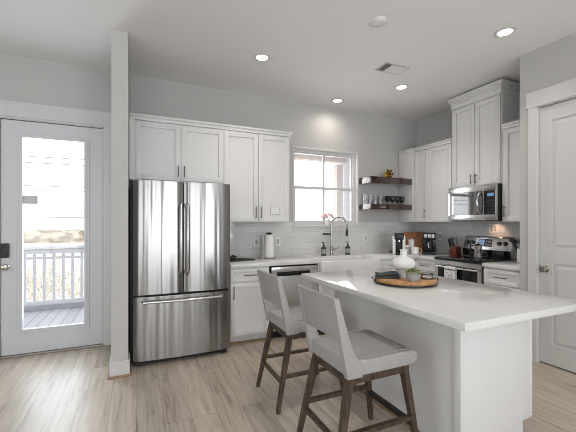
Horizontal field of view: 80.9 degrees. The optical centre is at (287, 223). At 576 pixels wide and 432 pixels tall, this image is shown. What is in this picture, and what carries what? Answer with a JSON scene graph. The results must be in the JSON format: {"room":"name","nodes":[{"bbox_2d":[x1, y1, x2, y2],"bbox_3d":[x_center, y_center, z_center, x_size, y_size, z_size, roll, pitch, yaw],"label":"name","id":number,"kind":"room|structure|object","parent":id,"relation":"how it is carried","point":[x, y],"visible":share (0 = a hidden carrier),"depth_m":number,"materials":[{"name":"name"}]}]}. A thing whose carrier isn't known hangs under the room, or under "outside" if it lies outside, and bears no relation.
{"room":"kitchen","nodes":[
{"label":"kitchen","id":0,"kind":"room"},
{"bbox_2d":[111,29,129,361],"bbox_3d":[-1.693,-0.175,3.443,0.134,3.090,0.930,0,0,-24],"label":"wall partition","id":1,"kind":"structure","parent":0,"point":[120,68],"depth_m":3.02,"materials":[{"name":"grey paint"}]},
{"bbox_2d":[109,353,129,376],"bbox_3d":[-1.686,1.300,3.428,0.162,0.140,0.924,0,0,-24],"label":"baseboard","id":2,"kind":"structure","parent":1,"relation":"attached to","point":[117,368],"depth_m":3.01,"materials":[{"name":"grey wood"}]},
{"bbox_2d":[107,367,131,379],"bbox_3d":[-1.681,1.361,3.415,0.194,0.018,0.932,0,0,-24],"label":"trim","id":3,"kind":"structure","parent":2,"relation":"attached to","point":[130,374],"depth_m":3.00,"materials":[{"name":"brown wood"}]},
{"bbox_2d":[0,53,415,257],"bbox_3d":[-1.474,-0.175,4.134,8.200,3.090,0.150,0,0,-24],"label":"wall","id":4,"kind":"structure","parent":0,"point":[377,140],"depth_m":4.42,"materials":[{"name":"grey paint"}]},
{"bbox_2d":[0,119,103,358],"bbox_3d":[-2.496,0.145,3.603,1.000,2.450,0.131,0,0,-24],"label":"door","id":5,"kind":"structure","parent":4,"relation":"in","point":[16,341],"depth_m":3.57,"materials":[{"name":"grey wood"}]},
{"bbox_2d":[23,195,37,203],"bbox_3d":[-2.699,-0.245,3.536,0.135,0.086,0.008,0,0,-24],"label":"plate","id":6,"kind":"object","parent":5,"relation":"attached to","point":[26,199],"visible":1,"depth_m":3.54,"materials":[{"name":"grey"}]},
{"bbox_2d":[0,100,110,356],"bbox_3d":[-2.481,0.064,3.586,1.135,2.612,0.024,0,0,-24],"label":"trim","id":7,"kind":"structure","parent":4,"relation":"attached to","point":[8,109],"depth_m":3.75,"materials":[{"name":"grey wood"}]},
{"bbox_2d":[129,113,223,183],"bbox_3d":[-1.282,-0.815,3.926,1.009,0.700,0.388,0,0,-24],"label":"upper cabinet","id":8,"kind":"object","parent":4,"relation":"attached to","point":[161,148],"visible":1,"depth_m":3.77,"materials":[{"name":"white wood"}]},
{"bbox_2d":[253,237,258,245],"bbox_3d":[-0.421,0.250,4.510,0.085,0.120,0.008,0,0,-24],"label":"wall outlet","id":9,"kind":"object","parent":4,"relation":"attached to","point":[255,239],"visible":1,"depth_m":4.51,"materials":[{"name":"white plastic"}]},
{"bbox_2d":[223,124,292,221],"bbox_3d":[-0.417,-0.590,4.314,0.885,1.150,0.386,0,0,-24],"label":"upper cabinet","id":10,"kind":"object","parent":4,"relation":"attached to","point":[256,160],"visible":0.94,"depth_m":4.15,"materials":[{"name":"white wood"}]},
{"bbox_2d":[270,207,279,214],"bbox_3d":[-0.162,-0.158,4.264,0.130,0.100,0.006,0,0,-24],"label":"card","id":11,"kind":"object","parent":10,"relation":"attached to","point":[273,210],"visible":1,"depth_m":4.26,"materials":[{"name":"grey"}]},
{"bbox_2d":[275,237,279,245],"bbox_3d":[-0.138,0.250,4.637,0.075,0.120,0.008,0,0,-24],"label":"wall outlet","id":12,"kind":"object","parent":4,"relation":"attached to","point":[277,239],"visible":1,"depth_m":4.63,"materials":[{"name":"white plastic"}]},
{"bbox_2d":[230,222,415,257],"bbox_3d":[0.627,0.221,4.990,3.345,0.471,0.010,0,0,-24],"label":"backsplash","id":13,"kind":"structure","parent":4,"relation":"attached to","point":[294,241],"depth_m":4.85,"materials":[{"name":"tile"}]},
{"bbox_2d":[292,146,359,226],"bbox_3d":[0.551,-0.516,5.014,1.145,1.137,0.155,0,0,-24],"label":"window","id":14,"kind":"structure","parent":4,"relation":"in","point":[353,156],"depth_m":5.04,"materials":[{"name":"grey wood"}]},
{"bbox_2d":[321,213,333,224],"bbox_3d":[0.580,-0.061,4.993,0.217,0.186,0.128,0,0,-28],"label":"flower pot","id":15,"kind":"object","parent":14,"relation":"on","point":[325,215],"visible":1,"depth_m":4.96,"materials":[{"name":"white ceramic"}]},
{"bbox_2d":[363,234,366,241],"bbox_3d":[1.198,0.230,5.237,0.075,0.120,0.008,0,0,-24],"label":"wall outlet","id":16,"kind":"object","parent":4,"relation":"attached to","point":[364,235],"visible":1,"depth_m":5.23,"materials":[{"name":"white plastic"}]},
{"bbox_2d":[359,176,411,186],"bbox_3d":[1.509,-0.642,5.228,0.778,0.095,0.300,0,0,-24],"label":"floating shelf","id":17,"kind":"object","parent":4,"relation":"attached to","point":[371,180],"visible":1,"depth_m":5.10,"materials":[{"name":"brown wood"}]},
{"bbox_2d":[383,168,393,176],"bbox_3d":[1.547,-0.764,5.204,0.170,0.151,0.113,0,0,-24],"label":"ornament","id":18,"kind":"object","parent":17,"relation":"on","point":[388,171],"visible":0.91,"depth_m":5.18,"materials":[{"name":"gold metal"}]},
{"bbox_2d":[359,204,411,210],"bbox_3d":[1.509,-0.245,5.228,0.778,0.080,0.300,0,0,-24],"label":"floating shelf","id":19,"kind":"object","parent":4,"relation":"attached to","point":[393,207],"visible":1,"depth_m":5.08,"materials":[{"name":"brown wood"}]},
{"bbox_2d":[363,194,367,203],"bbox_3d":[1.177,-0.363,5.134,0.076,0.155,0.076,0,0,-24],"label":"drinking glass","id":20,"kind":"object","parent":19,"relation":"on","point":[365,196],"visible":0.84,"depth_m":5.11,"materials":[{"name":"white"}]},
{"bbox_2d":[368,194,372,203],"bbox_3d":[1.259,-0.363,5.170,0.076,0.155,0.076,0,0,-24],"label":"drinking glass","id":21,"kind":"object","parent":19,"relation":"on","point":[370,196],"visible":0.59,"depth_m":5.14,"materials":[{"name":"white"}]},
{"bbox_2d":[373,195,377,203],"bbox_3d":[1.341,-0.355,5.207,0.076,0.140,0.076,0,0,-24],"label":"drinking glass","id":22,"kind":"object","parent":19,"relation":"on","point":[375,197],"visible":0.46,"depth_m":5.18,"materials":[{"name":"white"}]},
{"bbox_2d":[378,196,382,203],"bbox_3d":[1.436,-0.355,5.250,0.076,0.140,0.076,0,0,-24],"label":"drinking glass","id":23,"kind":"object","parent":19,"relation":"on","point":[380,198],"visible":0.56,"depth_m":5.22,"materials":[{"name":"white"}]},
{"bbox_2d":[385,196,389,203],"bbox_3d":[1.552,-0.355,5.269,0.082,0.140,0.081,0,0,-24],"label":"wine glass","id":24,"kind":"object","parent":19,"relation":"on","point":[387,198],"visible":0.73,"depth_m":5.24,"materials":[{"name":"grey glass"}]},
{"bbox_2d":[390,196,394,203],"bbox_3d":[1.638,-0.355,5.308,0.082,0.140,0.081,0,0,-24],"label":"wine glass","id":25,"kind":"object","parent":19,"relation":"on","point":[392,198],"visible":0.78,"depth_m":5.28,"materials":[{"name":"grey glass"}]},
{"bbox_2d":[0,0,575,120],"bbox_3d":[0.176,-1.770,0.463,8.200,0.100,8.200,0,0,-24],"label":"ceiling","id":26,"kind":"structure","parent":0,"point":[320,52],"depth_m":3.18,"materials":[{"name":"white paint"}]},
{"bbox_2d":[254,53,269,60],"bbox_3d":[-0.270,-1.715,3.498,0.170,0.010,0.170,0,0,-24],"label":"recessed light","id":27,"kind":"object","parent":26,"relation":"in","point":[259,56],"visible":1,"depth_m":3.49,"materials":[{"name":"grey plastic"}]},
{"bbox_2d":[331,98,342,102],"bbox_3d":[0.689,-1.715,4.728,0.170,0.010,0.170,0,0,-24],"label":"recessed light","id":28,"kind":"object","parent":26,"relation":"in","point":[335,100],"visible":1,"depth_m":4.72,"materials":[{"name":"white"}]},
{"bbox_2d":[371,16,387,26],"bbox_3d":[0.774,-1.707,2.875,0.140,0.026,0.140,0,0,-24],"label":"smoke detector","id":29,"kind":"object","parent":26,"relation":"attached to","point":[379,21],"visible":1,"depth_m":2.85,"materials":[{"name":"white plastic"}]},
{"bbox_2d":[375,62,410,74],"bbox_3d":[1.162,-1.711,3.757,0.330,0.018,0.210,0,0,-24],"label":"ceiling vent","id":30,"kind":"object","parent":26,"relation":"in","point":[388,67],"visible":1,"depth_m":3.74,"materials":[{"name":"grey metal"}]},
{"bbox_2d":[394,84,407,89],"bbox_3d":[1.429,-1.715,4.260,0.170,0.010,0.170,0,0,-24],"label":"recessed light","id":31,"kind":"object","parent":26,"relation":"in","point":[400,86],"visible":1,"depth_m":4.24,"materials":[{"name":"white"}]},
{"bbox_2d":[494,26,515,36],"bbox_3d":[1.948,-1.715,3.033,0.170,0.010,0.170,0,0,-24],"label":"recessed light","id":32,"kind":"object","parent":26,"relation":"in","point":[505,31],"visible":1,"depth_m":3.02,"materials":[{"name":"grey"}]},
{"bbox_2d":[0,334,575,431],"bbox_3d":[0.213,1.420,0.562,8.050,0.100,8.050,0,0,-24],"label":"floor","id":33,"kind":"structure","parent":0,"point":[63,391],"depth_m":2.66,"materials":[{"name":"brown wood"}]},
{"bbox_2d":[130,180,229,365],"bbox_3d":[-1.186,0.480,3.675,0.962,1.780,0.844,0,0,-24],"label":"refrigerator","id":34,"kind":"object","parent":33,"relation":"on","point":[180,231],"visible":0.99,"depth_m":3.33,"materials":[{"name":"silver metal"}]},
{"bbox_2d":[228,266,268,344],"bbox_3d":[-0.547,0.933,4.097,0.468,0.874,0.658,0,0,-24],"label":"base cabinet","id":35,"kind":"object","parent":33,"relation":"on","point":[248,322],"visible":0.73,"depth_m":3.83,"materials":[{"name":"white wood"}]},
{"bbox_2d":[230,252,450,267],"bbox_3d":[0.831,0.476,4.538,3.342,0.040,0.981,0,0,-24],"label":"countertop","id":36,"kind":"structure","parent":35,"relation":"on","point":[301,259],"depth_m":4.49,"materials":[{"name":"white stone"}]},
{"bbox_2d":[230,258,254,261],"bbox_3d":[-0.558,0.434,4.080,0.337,0.048,0.077,0,0,-34],"label":"serving tongs","id":37,"kind":"object","parent":36,"relation":"on","point":[239,259],"visible":0.79,"depth_m":4.04,"materials":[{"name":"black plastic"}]},
{"bbox_2d":[261,232,275,258],"bbox_3d":[-0.255,0.287,4.369,0.197,0.338,0.174,0,0,-24],"label":"paper towel holder","id":38,"kind":"object","parent":36,"relation":"on","point":[268,233],"visible":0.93,"depth_m":4.33,"materials":[{"name":"silver metal"}]},
{"bbox_2d":[264,235,273,256],"bbox_3d":[-0.245,0.295,4.374,0.124,0.285,0.124,0,0,-24],"label":"paper towel roll","id":39,"kind":"object","parent":38,"relation":"on","point":[268,239],"visible":0.92,"depth_m":4.32,"materials":[{"name":"white paper"}]},
{"bbox_2d":[321,242,325,255],"bbox_3d":[0.496,0.360,4.751,0.086,0.190,0.076,0,0,-24],"label":"soap bottle","id":40,"kind":"object","parent":36,"relation":"on","point":[323,249],"visible":1,"depth_m":4.72,"materials":[{"name":"grey"}]},
{"bbox_2d":[323,216,347,254],"bbox_3d":[0.672,0.176,4.852,0.380,0.559,0.098,0,0,-10],"label":"faucet","id":41,"kind":"object","parent":36,"relation":"on","point":[334,218],"visible":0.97,"depth_m":4.85,"materials":[{"name":"silver metal"}]},
{"bbox_2d":[312,256,379,271],"bbox_3d":[0.742,0.599,4.523,0.900,0.253,0.413,0,0,-24],"label":"farmhouse sink","id":42,"kind":"object","parent":36,"relation":"in","point":[331,264],"visible":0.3,"depth_m":4.37,"materials":[{"name":"white ceramic"}]},
{"bbox_2d":[345,241,349,254],"bbox_3d":[0.865,0.360,4.917,0.086,0.190,0.076,0,0,-24],"label":"soap bottle","id":43,"kind":"object","parent":36,"relation":"on","point":[347,248],"visible":1,"depth_m":4.89,"materials":[{"name":"grey"}]},
{"bbox_2d":[389,233,404,254],"bbox_3d":[1.599,0.298,4.948,0.216,0.314,0.230,0,0,16],"label":"coffee machine","id":44,"kind":"object","parent":36,"relation":"on","point":[398,239],"visible":0.88,"depth_m":4.87,"materials":[{"name":"black plastic"}]},
{"bbox_2d":[405,245,409,253],"bbox_3d":[1.758,0.389,5.035,0.114,0.133,0.114,0,0,-24],"label":"jar","id":45,"kind":"object","parent":36,"relation":"on","point":[406,246],"visible":0.47,"depth_m":4.98,"materials":[{"name":"grey ceramic"}]},
{"bbox_2d":[408,238,413,252],"bbox_3d":[1.867,0.343,5.115,0.088,0.225,0.088,0,0,-24],"label":"canister","id":46,"kind":"object","parent":36,"relation":"on","point":[410,241],"visible":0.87,"depth_m":5.08,"materials":[{"name":"white ceramic"}]},
{"bbox_2d":[404,232,426,251],"bbox_3d":[2.025,0.297,5.372,0.350,0.312,0.076,0,0,19],"label":"cutting board","id":47,"kind":"object","parent":36,"relation":"on","point":[417,236],"visible":0.48,"depth_m":5.37,"materials":[{"name":"brown wood"}]},
{"bbox_2d":[411,247,421,253],"bbox_3d":[1.881,0.403,4.968,0.144,0.105,0.117,0,0,-24],"label":"mug","id":48,"kind":"object","parent":36,"relation":"on","point":[414,250],"visible":0.99,"depth_m":4.92,"materials":[{"name":"white ceramic"}]},
{"bbox_2d":[422,233,435,254],"bbox_3d":[2.095,0.298,5.012,0.190,0.314,0.258,0,0,24],"label":"coffee maker","id":49,"kind":"object","parent":36,"relation":"on","point":[429,239],"visible":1,"depth_m":4.94,"materials":[{"name":"black plastic"}]},
{"bbox_2d":[449,246,460,255],"bbox_3d":[2.350,0.386,4.749,0.110,0.138,0.110,0,0,-24],"label":"knife block","id":50,"kind":"object","parent":36,"relation":"on","point":[455,250],"visible":0.82,"depth_m":4.71,"materials":[{"name":"red wood"}]},
{"bbox_2d":[269,263,317,337],"bbox_3d":[-0.039,0.934,4.327,0.636,0.872,0.615,0,0,-24],"label":"dishwasher","id":51,"kind":"object","parent":33,"relation":"on","point":[290,275],"visible":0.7,"depth_m":4.04,"materials":[{"name":"grey metal"}]},
{"bbox_2d":[256,269,342,414],"bbox_3d":[0.096,0.878,2.751,0.596,0.984,0.470,0,0,-24],"label":"counter stool","id":52,"kind":"object","parent":33,"relation":"on","point":[287,321],"visible":0.59,"depth_m":2.58,"materials":[{"name":"grey fabric"}]},
{"bbox_2d":[317,263,333,296],"bbox_3d":[0.684,0.933,4.649,0.940,0.874,0.656,0,0,-24],"label":"base cabinet","id":53,"kind":"object","parent":33,"relation":"on","point":[324,289],"visible":0.02,"depth_m":4.25,"materials":[{"name":"white wood"}]},
{"bbox_2d":[297,284,417,431],"bbox_3d":[0.411,0.878,2.049,0.596,0.984,0.470,0,0,-24],"label":"counter stool","id":54,"kind":"object","parent":33,"relation":"on","point":[364,355],"visible":1,"depth_m":1.95,"materials":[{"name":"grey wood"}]},
{"bbox_2d":[380,258,414,267],"bbox_3d":[1.418,0.933,4.980,0.670,0.874,0.658,0,0,-24],"label":"base cabinet","id":55,"kind":"object","parent":33,"relation":"on","point":[383,263],"visible":0.1,"depth_m":4.64,"materials":[{"name":"white wood"}]},
{"bbox_2d":[415,258,434,273],"bbox_3d":[2.037,0.933,5.083,0.658,0.874,0.978,0,0,-24],"label":"base cabinet","id":56,"kind":"object","parent":33,"relation":"on","point":[424,265],"visible":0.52,"depth_m":4.68,"materials":[{"name":"white wood"}]},
{"bbox_2d":[301,268,575,431],"bbox_3d":[0.926,0.913,2.507,1.015,0.914,1.675,0,0,-24],"label":"kitchen island","id":57,"kind":"object","parent":33,"relation":"on","point":[471,371],"visible":0.79,"depth_m":2.08,"materials":[{"name":"white stone"}]},
{"bbox_2d":[301,268,575,331],"bbox_3d":[0.926,0.476,2.507,1.015,0.040,1.675,0,0,-24],"label":"island countertop","id":58,"kind":"structure","parent":57,"relation":"on","point":[465,306],"depth_m":2.02,"materials":[{"name":"white stone"}]},
{"bbox_2d":[372,275,438,286],"bbox_3d":[0.890,0.432,2.582,0.476,0.048,0.463,0,0,-24],"label":"serving tray","id":59,"kind":"object","parent":58,"relation":"on","point":[402,282],"visible":0.66,"depth_m":2.40,"materials":[{"name":"brown wood"}]},
{"bbox_2d":[374,271,399,278],"bbox_3d":[0.750,0.388,2.563,0.170,0.048,0.110,0,0,6],"label":"folded napkin","id":60,"kind":"object","parent":59,"relation":"on","point":[390,274],"visible":1,"depth_m":2.52,"materials":[{"name":"grey fabric"}]},
{"bbox_2d":[392,249,415,277],"bbox_3d":[0.886,0.306,2.591,0.174,0.213,0.174,0,0,-24],"label":"vase","id":61,"kind":"object","parent":59,"relation":"on","point":[402,263],"visible":0.85,"depth_m":2.54,"materials":[{"name":"white ceramic"}]},
{"bbox_2d":[404,267,420,281],"bbox_3d":[0.886,0.364,2.410,0.110,0.097,0.104,0,0,29],"label":"potted succulent","id":62,"kind":"object","parent":59,"relation":"on","point":[412,274],"visible":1,"depth_m":2.38,"materials":[{"name":"green plant"}]},
{"bbox_2d":[420,272,434,278],"bbox_3d":[1.040,0.394,2.529,0.107,0.036,0.107,0,0,-24],"label":"holder","id":63,"kind":"object","parent":59,"relation":"on","point":[431,274],"visible":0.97,"depth_m":2.50,"materials":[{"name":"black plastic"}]},
{"bbox_2d":[433,235,515,283],"bbox_3d":[2.356,0.755,4.317,0.692,1.169,0.664,0,0,-24],"label":"range","id":64,"kind":"object","parent":33,"relation":"on","point":[494,248],"visible":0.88,"depth_m":4.23,"materials":[{"name":"silver metal"}]},
{"bbox_2d":[444,266,456,278],"bbox_3d":[2.029,0.695,4.222,0.044,0.311,0.154,0,0,-24],"label":"dish towel","id":65,"kind":"object","parent":64,"relation":"hanging from","point":[449,271],"visible":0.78,"depth_m":4.20,"materials":[{"name":"white fabric"}]},
{"bbox_2d":[434,255,512,264],"bbox_3d":[2.346,0.460,4.313,0.585,0.035,0.664,0,0,-24],"label":"cooktop","id":66,"kind":"object","parent":64,"relation":"in","point":[454,259],"depth_m":4.23,"materials":[{"name":"black glass"}]},
{"bbox_2d":[470,242,482,258],"bbox_3d":[2.344,0.337,4.224,0.104,0.208,0.163,0,0,-24],"label":"moka pot","id":67,"kind":"object","parent":64,"relation":"on","point":[477,247],"visible":0.99,"depth_m":4.16,"materials":[{"name":"silver metal"}]},
{"bbox_2d":[484,267,519,289],"bbox_3d":[2.603,0.933,3.822,0.658,0.874,0.427,0,0,-24],"label":"base cabinet","id":68,"kind":"object","parent":33,"relation":"on","point":[505,278],"visible":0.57,"depth_m":3.70,"materials":[{"name":"white wood"}]},
{"bbox_2d":[482,260,519,270],"bbox_3d":[2.620,0.476,3.830,0.659,0.040,0.433,0,0,-24],"label":"countertop","id":69,"kind":"structure","parent":68,"relation":"on","point":[510,265],"depth_m":3.74,"materials":[{"name":"white stone"}]},
{"bbox_2d":[517,249,519,261],"bbox_3d":[2.715,0.378,3.937,0.084,0.155,0.084,0,0,-24],"label":"utensil crock","id":70,"kind":"object","parent":69,"relation":"on","point":[518,250],"visible":0.37,"depth_m":3.92,"materials":[{"name":"white ceramic"}]},
{"bbox_2d":[509,238,516,249],"bbox_3d":[2.655,0.305,3.962,0.116,0.269,0.047,0,0,43],"label":"ladle","id":71,"kind":"object","parent":70,"relation":"in","point":[512,240],"visible":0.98,"depth_m":3.97,"materials":[{"name":"black plastic"}]},
{"bbox_2d":[295,153,346,158],"bbox_3d":[1.100,-1.290,6.091,5.000,0.080,1.290,0,0,-24],"label":"ceiling","id":72,"kind":"structure","parent":0,"point":[295,153],"depth_m":6.33,"materials":[{"name":"white"}]},
{"bbox_2d":[295,154,344,163],"bbox_3d":[0.887,-1.215,6.565,5.000,0.070,0.150,0,0,-24],"label":"beam","id":73,"kind":"structure","parent":72,"relation":"attached to","point":[297,157],"depth_m":6.36,"materials":[{"name":"white wood"}]},
{"bbox_2d":[406,272,419,281],"bbox_3d":[0.890,0.380,2.412,0.096,0.066,0.096,0,0,-24],"label":"pot","id":74,"kind":"object","parent":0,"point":[411,276],"depth_m":2.38,"materials":[{"name":"ceramic"}]},
{"bbox_2d":[416,91,519,260],"bbox_3d":[2.658,-0.175,4.758,0.150,3.090,2.100,0,0,-24],"label":"wall","id":75,"kind":"structure","parent":0,"point":[437,127],"depth_m":5.32,"materials":[{"name":"grey paint"}]},
{"bbox_2d":[398,138,468,221],"bbox_3d":[2.171,-0.590,5.142,0.402,1.150,0.977,0,0,-24],"label":"upper cabinet","id":76,"kind":"object","parent":75,"relation":"attached to","point":[429,166],"visible":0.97,"depth_m":5.02,"materials":[{"name":"white wood"}]},
{"bbox_2d":[438,232,441,239],"bbox_3d":[2.352,0.200,5.223,0.008,0.120,0.075,0,0,-24],"label":"wall outlet","id":77,"kind":"object","parent":75,"relation":"attached to","point":[439,233],"visible":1,"depth_m":5.22,"materials":[{"name":"white plastic"}]},
{"bbox_2d":[416,221,519,259],"bbox_3d":[2.585,-0.007,4.725,0.010,0.926,2.100,0,0,-24],"label":"backsplash","id":78,"kind":"structure","parent":75,"relation":"attached to","point":[461,230],"depth_m":4.87,"materials":[{"name":"tile"}]},
{"bbox_2d":[448,183,501,220],"bbox_3d":[2.479,-0.251,4.364,0.478,0.445,0.672,0,0,-24],"label":"microwave","id":79,"kind":"object","parent":75,"relation":"attached to","point":[477,202],"visible":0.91,"depth_m":4.22,"materials":[{"name":"silver metal"}]},
{"bbox_2d":[447,79,519,187],"bbox_3d":[2.523,-1.083,4.379,0.385,1.217,0.761,0,0,-24],"label":"upper cabinet","id":80,"kind":"object","parent":75,"relation":"attached to","point":[478,115],"visible":0.86,"depth_m":4.25,"materials":[{"name":"white wood"}]},
{"bbox_2d":[489,224,497,232],"bbox_3d":[2.702,0.070,4.443,0.008,0.120,0.120,0,0,-24],"label":"wall switch","id":81,"kind":"object","parent":75,"relation":"attached to","point":[493,228],"visible":1,"depth_m":4.44,"materials":[{"name":"white plastic"}]},
{"bbox_2d":[501,119,519,221],"bbox_3d":[2.757,-0.590,3.884,0.387,1.150,0.415,0,0,-24],"label":"upper cabinet","id":82,"kind":"object","parent":75,"relation":"attached to","point":[510,131],"visible":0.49,"depth_m":3.91,"materials":[{"name":"white wood"}]},
{"bbox_2d":[520,32,575,291],"bbox_3d":[3.963,-0.175,1.014,0.840,3.090,5.800,0,0,-24],"label":"wall","id":83,"kind":"structure","parent":0,"point":[553,63],"depth_m":3.39,"materials":[{"name":"grey paint"}]},
{"bbox_2d":[526,77,575,361],"bbox_3d":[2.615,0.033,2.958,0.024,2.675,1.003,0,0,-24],"label":"trim","id":84,"kind":"structure","parent":83,"relation":"attached to","point":[566,89],"depth_m":3.34,"materials":[{"name":"grey wood"}]},
{"bbox_2d":[539,98,575,372],"bbox_3d":[2.639,0.105,2.982,0.140,2.530,0.856,0,0,-24],"label":"door","id":85,"kind":"structure","parent":83,"relation":"in","point":[557,268],"depth_m":3.18,"materials":[{"name":"grey wood"}]},
{"label":"outside","id":86,"kind":"structure","parent":0,"visible":0},
{"bbox_2d":[23,306,83,328],"bbox_3d":[-3.035,1.480,4.803,10.400,0.100,2.350,0,0,-24],"label":"deck","id":87,"kind":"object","parent":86,"point":[61,316],"visible":0.11,"depth_m":5.13,"materials":[{"name":"grey wood"}]},
{"bbox_2d":[23,245,83,311],"bbox_3d":[-4.121,0.900,5.510,6.000,1.060,0.170,0,0,-24],"label":"deck railing","id":88,"kind":"object","parent":87,"relation":"on","point":[45,304],"visible":0.29,"depth_m":5.58,"materials":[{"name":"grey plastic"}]},
{"bbox_2d":[334,164,342,220],"bbox_3d":[0.971,0.150,6.537,0.130,2.560,0.130,0,0,-24],"label":"porch post","id":89,"kind":"object","parent":87,"relation":"on","point":[338,168],"visible":0.45,"depth_m":6.48,"materials":[{"name":"beige wood"}]},
{"bbox_2d":[342,158,349,220],"bbox_3d":[1.355,0.090,6.206,0.120,2.680,1.290,0,0,-24],"label":"wall","id":90,"kind":"structure","parent":87,"relation":"on","point":[346,166],"depth_m":6.55,"materials":[{"name":"white paint"}]},
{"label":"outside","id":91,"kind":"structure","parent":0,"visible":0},
{"bbox_2d":[23,229,83,297],"bbox_3d":[-36.462,3.920,129.921,280.000,0.100,253.100,0,0,-24],"label":"ground","id":92,"kind":"structure","parent":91,"point":[67,260],"depth_m":36.03,"materials":[{"name":"white sand"}]},
{"bbox_2d":[23,229,83,243],"bbox_3d":[-59.561,3.970,63.004,82.604,5.821,8.400,0,0,-24],"label":"ridge","id":93,"kind":"object","parent":92,"relation":"on","point":[35,235],"visible":0.17,"depth_m":66.02,"materials":[{"name":"beige sand"}]},
{"bbox_2d":[27,255,83,259],"bbox_3d":[-40.542,3.855,31.663,72.000,0.030,3.000,0,0,-24],"label":"road","id":94,"kind":"structure","parent":92,"relation":"on","point":[76,256],"depth_m":37.84,"materials":[{"name":"grey"}]},
{"bbox_2d":[27,260,83,300],"bbox_3d":[-15.100,3.353,15.080,15.200,1.034,23.034,0,0,-24],"label":"dune grass","id":95,"kind":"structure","parent":92,"relation":"on","point":[39,285],"depth_m":18.64,"materials":[{"name":"beige plant"}]},
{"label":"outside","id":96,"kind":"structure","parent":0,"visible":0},
{"bbox_2d":[26,156,83,159],"bbox_3d":[-25.980,-4.982,21.215,50.001,0.390,0.064,0,0,-24],"label":"cable","id":97,"kind":"object","parent":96,"point":[26,156],"visible":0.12,"depth_m":25.04,"materials":[{"name":"grey plastic"}]},
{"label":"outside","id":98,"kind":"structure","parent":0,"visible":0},
{"bbox_2d":[23,162,83,165],"bbox_3d":[-25.980,-4.532,21.215,50.001,0.390,0.064,0,0,-24],"label":"cable","id":99,"kind":"object","parent":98,"point":[23,162],"visible":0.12,"depth_m":25.00,"materials":[{"name":"grey plastic"}]},
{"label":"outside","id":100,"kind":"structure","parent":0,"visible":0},
{"bbox_2d":[23,185,83,187],"bbox_3d":[-25.980,-2.892,21.215,50.001,0.431,0.064,0,0,-24],"label":"cable","id":101,"kind":"object","parent":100,"point":[23,185],"visible":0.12,"depth_m":25.03,"materials":[{"name":"grey plastic"}]},
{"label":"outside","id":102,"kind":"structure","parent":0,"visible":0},
{"bbox_2d":[31,217,83,217],"bbox_3d":[-25.980,-0.781,21.215,50.001,0.753,0.064,0,0,-24],"label":"cable","id":103,"kind":"object","parent":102,"point":[31,217],"visible":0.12,"depth_m":25.16,"materials":[{"name":"grey plastic"}]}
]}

